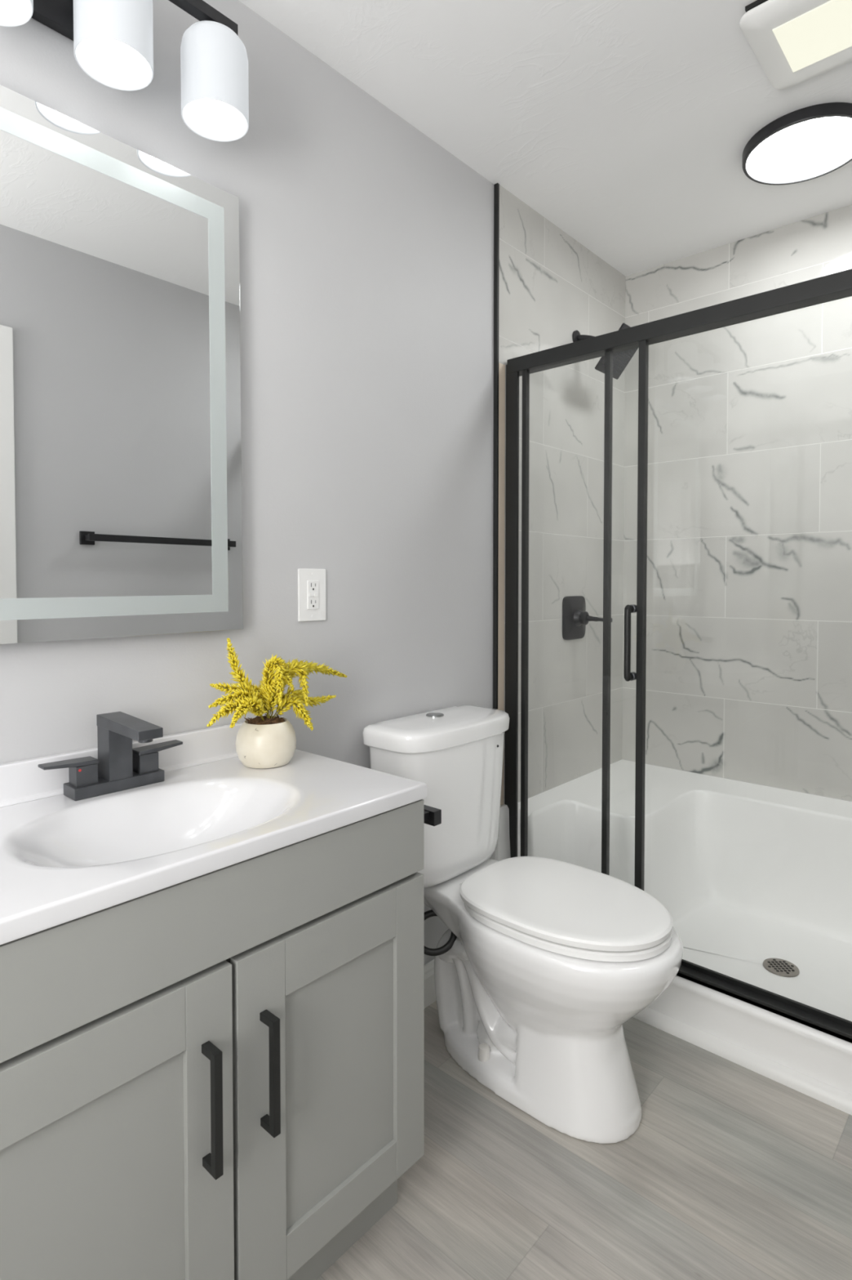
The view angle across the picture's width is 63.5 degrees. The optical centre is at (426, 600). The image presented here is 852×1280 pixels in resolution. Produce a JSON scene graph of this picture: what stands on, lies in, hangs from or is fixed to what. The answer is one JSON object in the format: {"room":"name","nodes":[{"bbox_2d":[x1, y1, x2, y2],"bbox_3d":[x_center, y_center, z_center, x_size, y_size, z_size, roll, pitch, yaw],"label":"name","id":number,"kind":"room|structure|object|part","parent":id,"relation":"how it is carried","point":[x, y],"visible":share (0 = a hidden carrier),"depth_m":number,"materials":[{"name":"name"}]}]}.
{"room":"bathroom","nodes":[
{"label":"bathroom","id":0,"kind":"room"},
{"bbox_2d":[0,0,626,964],"bbox_3d":[-0.446,-0.058,1.507,0.112,2.440,3.842,1,2,42],"label":"wall","id":1,"kind":"structure","parent":0,"point":[366,245],"depth_m":1.76,"materials":[{"name":"grey paint"}]},
{"bbox_2d":[0,84,243,644],"bbox_3d":[-0.594,-0.385,1.246,0.029,0.904,0.579,1,2,42],"label":"wall mirror","id":2,"kind":"object","parent":1,"relation":"attached to","point":[121,504],"visible":1,"depth_m":1.25,"materials":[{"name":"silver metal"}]},
{"bbox_2d":[0,0,248,141],"bbox_3d":[-0.545,-1.007,1.173,0.180,0.214,0.500,1,2,42],"label":"vanity light","id":3,"kind":"object","parent":1,"relation":"attached to","point":[113,40],"visible":1,"depth_m":1.21,"materials":[{"name":"white glass"}]},
{"bbox_3d":[-0.650,-0.973,1.014,0.122,0.153,0.122,1,2,42],"label":"lamp shade","id":4,"kind":"part","parent":3,"relation":"part of","materials":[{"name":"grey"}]},
{"bbox_3d":[-0.607,-1.053,1.221,0.022,0.125,0.220,1,2,42],"label":"plate","id":5,"kind":"part","parent":3,"relation":"part of","materials":[{"name":"black metal"}]},
{"bbox_3d":[-0.524,-0.976,1.155,0.122,0.153,0.122,1,2,42],"label":"lamp shade","id":6,"kind":"part","parent":3,"relation":"part of","materials":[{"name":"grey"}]},
{"bbox_3d":[-0.524,-0.979,1.154,0.058,0.096,0.058,1,2,42],"label":"light bulb","id":7,"kind":"part","parent":3,"relation":"part of","materials":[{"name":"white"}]},
{"bbox_3d":[-0.397,-0.980,1.295,0.122,0.153,0.122,1,2,42],"label":"lamp shade","id":8,"kind":"part","parent":3,"relation":"part of","materials":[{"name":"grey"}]},
{"bbox_3d":[-0.397,-0.983,1.295,0.058,0.096,0.058,1,2,42],"label":"light bulb","id":9,"kind":"part","parent":3,"relation":"part of","materials":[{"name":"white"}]},
{"bbox_2d":[0,715,283,807],"bbox_3d":[-0.594,0.305,1.264,0.028,0.070,0.803,1,2,42],"label":"backsplash","id":10,"kind":"structure","parent":1,"relation":"attached to","point":[23,780],"depth_m":1.24,"materials":[{"name":"white stone"}]},
{"bbox_2d":[297,568,325,621],"bbox_3d":[-0.269,-0.014,1.632,0.010,0.124,0.082,1,2,42],"label":"power outlet","id":11,"kind":"object","parent":1,"relation":"attached to","point":[311,582],"visible":1,"depth_m":1.63,"materials":[{"name":"white plastic"}]},
{"bbox_2d":[306,580,319,609],"bbox_3d":[-0.268,-0.014,1.631,0.004,0.068,0.033,1,2,42],"label":"receptacle","id":12,"kind":"object","parent":11,"relation":"attached to","point":[313,586],"depth_m":1.63,"materials":[{"name":"white plastic"}]},
{"bbox_2d":[424,959,436,1008],"bbox_3d":[-0.055,1.096,1.895,0.014,0.113,0.818,1,2,42],"label":"baseboard","id":13,"kind":"structure","parent":1,"relation":"attached to","point":[429,984],"depth_m":1.96,"materials":[{"name":"white paint"}]},
{"bbox_2d":[493,182,499,709],"bbox_3d":[0.220,-0.320,2.163,0.014,1.950,0.009,1,2,42],"label":"trim","id":14,"kind":"structure","parent":1,"relation":"attached to","point":[496,186],"depth_m":2.15,"materials":[{"name":"black metal"}]},
{"bbox_2d":[497,362,505,805],"bbox_3d":[0.239,-0.045,2.183,0.001,1.400,0.032,1,2,42],"label":"trim","id":15,"kind":"structure","parent":1,"relation":"attached to","point":[501,366],"depth_m":2.18,"materials":[{"name":"beige tile"}]},
{"bbox_2d":[562,595,612,639],"bbox_3d":[0.595,0.064,2.472,0.147,0.158,0.158,1,2,42],"label":"shower valve","id":16,"kind":"object","parent":1,"relation":"attached to","point":[575,617],"visible":0.92,"depth_m":2.48,"materials":[{"name":"black metal"}]},
{"bbox_3d":[0.618,0.065,2.457,0.092,0.022,0.020,1,2,36],"label":"lever","id":17,"kind":"part","parent":16,"relation":"part of","materials":[{"name":"black metal"}]},
{"bbox_2d":[572,323,638,379],"bbox_3d":[0.628,-0.886,2.422,0.232,0.183,0.160,1,2,42],"label":"shower","id":18,"kind":"object","parent":1,"relation":"attached to","point":[621,359],"visible":0.41,"depth_m":2.41,"materials":[{"name":"black metal"}]},
{"bbox_3d":[0.597,-0.923,2.452,0.144,0.077,0.019,1,2,42],"label":"shower arm","id":19,"kind":"part","parent":18,"relation":"part of","materials":[{"name":"black metal"}]},
{"bbox_3d":[0.673,-0.861,2.383,0.112,0.135,0.160,1,2,42],"label":"head plate","id":20,"kind":"part","parent":18,"relation":"part of","materials":[{"name":"black metal"}]},
{"bbox_2d":[239,0,851,276],"bbox_3d":[0.131,-1.294,0.955,1.667,0.060,3.842,1,2,42],"label":"ceiling","id":21,"kind":"structure","parent":0,"point":[627,126],"depth_m":1.76,"materials":[{"name":"white paint"}]},
{"bbox_2d":[740,0,851,89],"bbox_3d":[0.884,-1.261,1.504,0.300,0.033,0.304,1,2,42],"label":"exhaust fan","id":22,"kind":"object","parent":21,"relation":"attached to","point":[794,42],"visible":1,"depth_m":1.52,"materials":[{"name":"white paint"}]},
{"bbox_2d":[742,102,851,185],"bbox_3d":[1.064,-1.274,1.933,0.320,0.030,0.320,1,2,42],"label":"ceiling light","id":23,"kind":"object","parent":21,"relation":"in","point":[815,141],"visible":1,"depth_m":1.91,"materials":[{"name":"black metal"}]},
{"bbox_2d":[316,1000,851,1279],"bbox_3d":[0.131,1.205,1.019,1.667,0.060,3.842,1,2,42],"label":"floor","id":24,"kind":"structure","parent":0,"point":[729,1171],"depth_m":1.37,"materials":[{"name":"grey wood"}]},
{"bbox_2d":[0,799,424,1279],"bbox_3d":[-0.424,0.771,1.123,0.480,0.804,0.800,1,2,42],"label":"vanity cabinet","id":25,"kind":"object","parent":24,"relation":"on","point":[219,1074],"visible":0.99,"depth_m":0.96,"materials":[{"name":"grey paint"}]},
{"bbox_3d":[-0.414,0.784,0.841,0.019,0.531,0.395,1,2,42],"label":"door","id":26,"kind":"part","parent":25,"relation":"part of","materials":[{"name":"grey paint"}]},
{"bbox_3d":[-0.278,0.440,0.983,0.019,0.130,0.800,1,2,42],"label":"drawer","id":27,"kind":"part","parent":25,"relation":"part of","materials":[{"name":"grey paint"}]},
{"bbox_3d":[-0.291,0.692,0.936,0.034,0.170,0.012,1,2,42],"label":"handle","id":28,"kind":"part","parent":25,"relation":"part of","materials":[{"name":"black metal"}]},
{"bbox_2d":[0,715,426,945],"bbox_3d":[-0.435,0.354,1.122,0.454,0.161,0.803,1,2,42],"label":"countertop","id":29,"kind":"structure","parent":25,"relation":"on","point":[63,859],"depth_m":1.15,"materials":[{"name":"white stone"}]},
{"bbox_2d":[38,711,182,800],"bbox_3d":[-0.516,0.271,1.196,0.162,0.132,0.246,1,2,42],"label":"sink faucet","id":30,"kind":"object","parent":29,"relation":"on","point":[118,766],"visible":1,"depth_m":1.21,"materials":[{"name":"black metal"}]},
{"bbox_3d":[-0.610,0.278,1.174,0.035,0.010,0.087,1,2,42],"label":"lever handle","id":31,"kind":"part","parent":30,"relation":"part of","materials":[{"name":"black metal"}]},
{"bbox_3d":[-0.557,0.326,1.235,0.051,0.021,0.159,1,2,42],"label":"plate","id":32,"kind":"part","parent":30,"relation":"part of","materials":[{"name":"black metal"}]},
{"bbox_3d":[-0.516,0.217,1.195,0.162,0.024,0.043,1,2,42],"label":"spout","id":33,"kind":"part","parent":30,"relation":"part of","materials":[{"name":"black metal"}]},
{"bbox_3d":[-0.503,0.275,1.292,0.035,0.010,0.087,1,2,42],"label":"lever handle","id":34,"kind":"part","parent":30,"relation":"part of","materials":[{"name":"black metal"}]},
{"bbox_2d":[206,637,346,768],"bbox_3d":[-0.297,0.202,1.431,0.133,0.259,0.414,1,2,36],"label":"potted plant","id":35,"kind":"object","parent":29,"relation":"on","point":[268,741],"visible":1,"depth_m":1.37,"materials":[{"name":"yellow plant"}]},
{"bbox_3d":[-0.356,0.223,1.318,0.011,0.051,0.157,1,2,27],"label":"stem","id":36,"kind":"part","parent":35,"relation":"part of","materials":[{"name":"yellow plant"}]},
{"bbox_3d":[-0.337,0.223,1.320,0.007,0.050,0.141,0,2,12],"label":"stem","id":37,"kind":"part","parent":35,"relation":"part of","materials":[{"name":"yellow plant"}]},
{"bbox_3d":[-0.326,0.288,1.403,0.121,0.088,0.121,1,2,42],"label":"pot","id":38,"kind":"part","parent":35,"relation":"part of","materials":[{"name":"beige ceramic"}]},
{"bbox_3d":[-0.302,0.185,1.369,0.062,0.124,0.017,1,2,42],"label":"stem","id":39,"kind":"part","parent":35,"relation":"part of","materials":[{"name":"yellow plant"}]},
{"bbox_3d":[-0.293,0.197,1.387,0.052,0.099,0.025,1,2,42],"label":"stem","id":40,"kind":"part","parent":35,"relation":"part of","materials":[{"name":"yellow plant"}]},
{"bbox_3d":[-0.276,0.236,1.409,0.085,0.059,0.008,0,1,-10],"label":"stem","id":41,"kind":"part","parent":35,"relation":"part of","materials":[{"name":"yellow plant"}]},
{"bbox_3d":[-0.228,0.690,1.006,0.034,0.170,0.012,1,2,42],"label":"handle","id":42,"kind":"part","parent":25,"relation":"part of","materials":[{"name":"black metal"}]},
{"bbox_3d":[-0.143,0.776,1.141,0.019,0.531,0.397,1,2,42],"label":"door","id":43,"kind":"part","parent":25,"relation":"part of","materials":[{"name":"grey paint"}]},
{"bbox_2d":[423,804,441,826],"bbox_3d":[-0.052,0.421,1.368,0.160,0.045,0.078,1,2,42],"label":"paper holder","id":44,"kind":"object","parent":25,"relation":"attached to","point":[432,815],"visible":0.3,"depth_m":1.34,"materials":[{"name":"black metal"}]},
{"bbox_3d":[-0.012,0.420,1.331,0.018,0.018,0.064,1,2,42],"label":"arm","id":45,"kind":"part","parent":44,"relation":"part of","materials":[{"name":"black metal"}]},
{"bbox_2d":[362,705,683,1143],"bbox_3d":[0.240,0.733,1.663,0.725,0.850,0.437,1,2,42],"label":"toilet","id":46,"kind":"object","parent":24,"relation":"on","point":[540,980],"visible":0.94,"depth_m":1.58,"materials":[{"name":"white glazed porcelain"}]},
{"bbox_3d":[0.048,0.335,1.824,0.207,0.052,0.434,1,2,42],"label":"tank lid","id":47,"kind":"part","parent":46,"relation":"part of","materials":[{"name":"white ceramic"}]},
{"bbox_3d":[0.049,0.535,1.829,0.187,0.359,0.408,1,2,42],"label":"tank","id":48,"kind":"part","parent":46,"relation":"part of","materials":[{"name":"white ceramic"}]},
{"bbox_2d":[424,909,457,955],"bbox_3d":[-0.043,0.862,1.768,0.249,0.274,0.069,0,1,8],"label":"supply hose","id":49,"kind":"object","parent":46,"relation":"attached to","point":[446,948],"visible":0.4,"depth_m":1.74,"materials":[{"name":"black rubber"}]},
{"bbox_3d":[0.268,0.939,1.675,0.692,0.439,0.387,1,2,42],"label":"bowl","id":50,"kind":"part","parent":46,"relation":"part of","materials":[{"name":"white ceramic"}]},
{"bbox_3d":[0.328,0.702,1.615,0.488,0.021,0.362,1,2,42],"label":"seat lid","id":51,"kind":"part","parent":46,"relation":"part of","materials":[{"name":"white plastic"}]},
{"bbox_3d":[0.331,0.726,1.613,0.477,0.019,0.358,1,2,42],"label":"seat","id":52,"kind":"part","parent":46,"relation":"part of","materials":[{"name":"white plastic"}]},
{"bbox_2d":[489,759,851,1094],"bbox_3d":[1.036,0.905,2.015,1.465,0.489,0.915,1,2,42],"label":"shower pan","id":53,"kind":"object","parent":24,"relation":"on","point":[754,882],"visible":0.61,"depth_m":2.27,"materials":[{"name":"white plastic"}]},
{"bbox_2d":[504,268,851,1043],"bbox_3d":[0.790,0.129,1.722,1.438,1.757,0.091,1,2,42],"label":"shower door frame","id":54,"kind":"structure","parent":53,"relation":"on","point":[837,286],"depth_m":1.97,"materials":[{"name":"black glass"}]},
{"bbox_3d":[0.564,0.116,1.899,0.018,0.211,0.053,1,2,42],"label":"pull handle","id":55,"kind":"part","parent":54,"relation":"part of","materials":[{"name":"black metal"}]},
{"bbox_3d":[0.805,-0.727,1.712,1.433,0.044,0.052,1,2,42],"label":"header rail","id":56,"kind":"part","parent":54,"relation":"part of","materials":[{"name":"black metal"}]},
{"bbox_2d":[633,1007,851,1115],"bbox_3d":[0.777,1.141,1.734,1.467,0.031,0.024,1,2,42],"label":"trim","id":57,"kind":"structure","parent":53,"relation":"attached to","point":[836,1098],"depth_m":1.70,"materials":[{"name":"white paint"}]},
{"bbox_2d":[622,204,851,801],"bbox_3d":[1.347,-0.279,2.329,1.467,2.040,0.012,1,2,42],"label":"wall","id":58,"kind":"structure","parent":0,"point":[748,673],"depth_m":2.48,"materials":[{"name":"tile"}]}
]}

